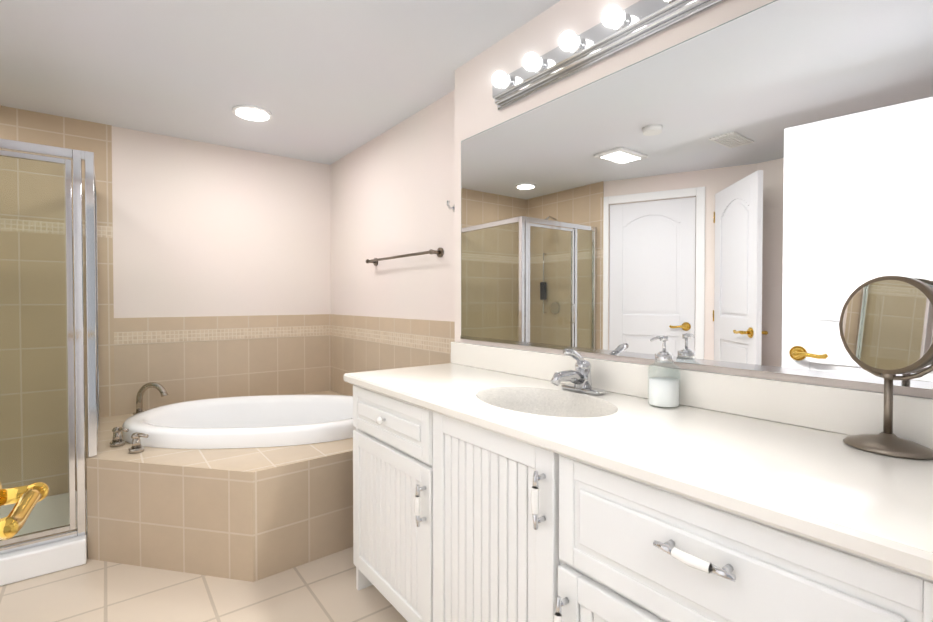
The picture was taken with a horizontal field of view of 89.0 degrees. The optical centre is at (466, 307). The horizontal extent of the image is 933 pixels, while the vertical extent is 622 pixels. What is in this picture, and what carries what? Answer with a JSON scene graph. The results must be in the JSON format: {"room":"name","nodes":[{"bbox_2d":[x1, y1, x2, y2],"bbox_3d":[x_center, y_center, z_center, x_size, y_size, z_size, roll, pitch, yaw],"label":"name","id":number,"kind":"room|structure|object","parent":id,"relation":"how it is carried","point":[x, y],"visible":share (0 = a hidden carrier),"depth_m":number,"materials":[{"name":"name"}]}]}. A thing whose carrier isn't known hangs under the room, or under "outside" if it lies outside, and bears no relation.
{"room":"bathroom","nodes":[
{"label":"bathroom","id":0,"kind":"room"},
{"bbox_2d":[0,482,48,539],"bbox_3d":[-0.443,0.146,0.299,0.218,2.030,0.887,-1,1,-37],"label":"door handle","id":1,"kind":"object","parent":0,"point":[25,499],"depth_m":0.60,"materials":[{"name":"gold metal"}]},
{"bbox_2d":[0,547,407,621],"bbox_3d":[-0.925,1.208,1.059,3.270,0.100,4.750,-1,1,-37],"label":"floor","id":2,"kind":"structure","parent":0,"point":[323,589],"depth_m":1.88,"materials":[{"name":"tile"}]},
{"bbox_2d":[0,138,99,585],"bbox_3d":[-2.325,0.135,2.217,0.946,2.009,0.965,-1,1,-37],"label":"shower enclosure","id":3,"kind":"object","parent":2,"relation":"on","point":[50,536],"visible":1,"depth_m":2.11,"materials":[{"name":"clear glass"}]},
{"bbox_2d":[86,390,355,581],"bbox_3d":[-1.207,0.859,2.709,1.495,0.546,1.555,-1,1,-37],"label":"bathtub","id":4,"kind":"object","parent":2,"relation":"on","point":[251,488],"visible":0.83,"depth_m":2.12,"materials":[{"name":"beige tile"}]},
{"bbox_2d":[110,382,167,453],"bbox_3d":[-1.769,0.568,2.573,0.188,0.210,0.897,0,1,-27],"label":"tub faucet","id":5,"kind":"object","parent":4,"relation":"on","point":[134,448],"visible":0.98,"depth_m":2.32,"materials":[{"name":"grey metal"}]},
{"bbox_2d":[344,378,932,621],"bbox_3d":[0.254,0.729,1.368,0.564,0.847,1.743,-1,1,-37],"label":"bathroom vanity","id":6,"kind":"object","parent":2,"relation":"on","point":[495,484],"depth_m":1.03,"materials":[{"name":"white wood"}]},
{"bbox_2d":[344,362,932,569],"bbox_3d":[0.256,0.288,1.374,0.546,0.032,1.764,-1,1,-37],"label":"countertop","id":7,"kind":"structure","parent":6,"relation":"on","point":[804,477],"depth_m":0.88,"materials":[{"name":"white stone"}]},
{"bbox_2d":[448,382,647,425],"bbox_3d":[0.222,0.345,1.403,0.330,0.145,0.470,-1,1,-37],"label":"sink","id":8,"kind":"object","parent":7,"relation":"in","point":[554,403],"depth_m":1.54,"materials":[{"name":"white ceramic"}]},
{"bbox_2d":[550,348,605,394],"bbox_3d":[0.330,0.198,1.495,0.172,0.143,0.150,-1,1,-37],"label":"sink faucet","id":9,"kind":"object","parent":7,"relation":"on","point":[579,377],"visible":1,"depth_m":1.50,"materials":[{"name":"silver metal"}]},
{"bbox_2d":[647,335,680,408],"bbox_3d":[0.547,0.174,1.321,0.096,0.196,0.086,-1,1,-37],"label":"soap dispenser","id":10,"kind":"object","parent":7,"relation":"on","point":[663,392],"visible":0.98,"depth_m":1.30,"materials":[{"name":"white plastic"}]},
{"bbox_2d":[839,276,932,459],"bbox_3d":[0.831,0.108,0.931,0.113,0.341,0.192,-1,1,-37],"label":"makeup mirror","id":11,"kind":"object","parent":7,"relation":"on","point":[886,327],"visible":1,"depth_m":0.92,"materials":[{"name":"silver metal"}]},
{"bbox_2d":[112,126,330,317],"bbox_3d":[-2.372,0.004,2.861,3.170,2.250,0.100,-1,1,-37],"label":"wall","id":12,"kind":"structure","parent":0,"point":[200,229],"depth_m":3.27,"materials":[{"name":"beige paint"}]},
{"bbox_2d":[0,106,114,496],"bbox_3d":[-2.594,0.008,2.623,1.030,2.250,0.010,-1,1,-37],"label":"shower wall tile","id":13,"kind":"structure","parent":12,"relation":"attached to","point":[21,125],"depth_m":2.73,"materials":[{"name":"beige tile"}]},
{"bbox_2d":[114,314,330,415],"bbox_3d":[-1.634,0.589,3.363,1.382,1.065,0.010,-1,1,-37],"label":"wall tile","id":14,"kind":"structure","parent":12,"relation":"attached to","point":[181,359],"depth_m":3.29,"materials":[{"name":"beige tile"}]},
{"bbox_2d":[0,0,559,164],"bbox_3d":[-0.925,-1.142,1.022,3.270,0.100,4.750,-1,1,-37],"label":"ceiling","id":15,"kind":"structure","parent":0,"point":[329,82],"depth_m":2.14,"materials":[{"name":"paint"}]},
{"bbox_2d":[232,105,271,120],"bbox_3d":[-1.223,-1.110,2.712,0.210,0.017,0.210,-1,1,-37],"label":"recessed light","id":16,"kind":"object","parent":15,"relation":"in","point":[251,112],"visible":0.98,"depth_m":2.69,"materials":[{"name":"white"}]},
{"bbox_2d":[330,90,454,321],"bbox_3d":[-0.511,0.000,3.114,0.100,2.250,1.950,-1,1,-37],"label":"wall","id":17,"kind":"structure","parent":0,"point":[392,191],"depth_m":2.89,"materials":[{"name":"beige paint"}]},
{"bbox_2d":[330,314,454,395],"bbox_3d":[-0.525,0.594,3.051,0.010,1.065,1.849,-1,1,-37],"label":"wall tile","id":18,"kind":"object","parent":17,"relation":"attached to","point":[362,343],"visible":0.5,"depth_m":3.06,"materials":[{"name":"beige tile"}]},
{"bbox_2d":[365,248,443,265],"bbox_3d":[-0.397,-0.300,2.813,0.075,0.052,0.812,-1,1,-37],"label":"towel rail","id":19,"kind":"object","parent":17,"relation":"attached to","point":[439,252],"visible":1,"depth_m":2.66,"materials":[{"name":"silver metal"}]},
{"bbox_2d":[447,201,454,211],"bbox_3d":[-0.075,-0.513,2.401,0.057,0.053,0.044,-1,1,-37],"label":"robe hook","id":20,"kind":"object","parent":17,"relation":"attached to","point":[448,205],"visible":0.69,"depth_m":2.39,"materials":[{"name":"silver metal"}]},
{"bbox_2d":[451,342,932,449],"bbox_3d":[0.466,0.220,1.530,0.021,0.100,1.760,-1,1,-37],"label":"backsplash","id":21,"kind":"structure","parent":0,"relation":"attached to","point":[821,407],"depth_m":1.19,"materials":[{"name":"white stone"}]},
{"bbox_2d":[455,0,932,397],"bbox_3d":[0.601,0.025,1.554,0.220,2.250,1.880,-1,1,-37],"label":"wall","id":22,"kind":"structure","parent":0,"point":[477,111],"depth_m":1.73,"materials":[{"name":"beige paint"}]},
{"bbox_2d":[492,0,727,109],"bbox_3d":[0.398,-0.868,1.512,0.130,0.120,1.030,-1,1,-37],"label":"light bar","id":23,"kind":"object","parent":22,"relation":"attached to","point":[616,30],"visible":1,"depth_m":1.52,"materials":[{"name":"silver metal"}]},
{"bbox_2d":[460,0,932,388],"bbox_3d":[0.489,-0.300,1.501,0.010,0.904,1.695,-1,1,-37],"label":"wall mirror","id":24,"kind":"object","parent":22,"relation":"attached to","point":[752,190],"visible":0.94,"depth_m":1.25,"materials":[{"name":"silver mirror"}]}
]}

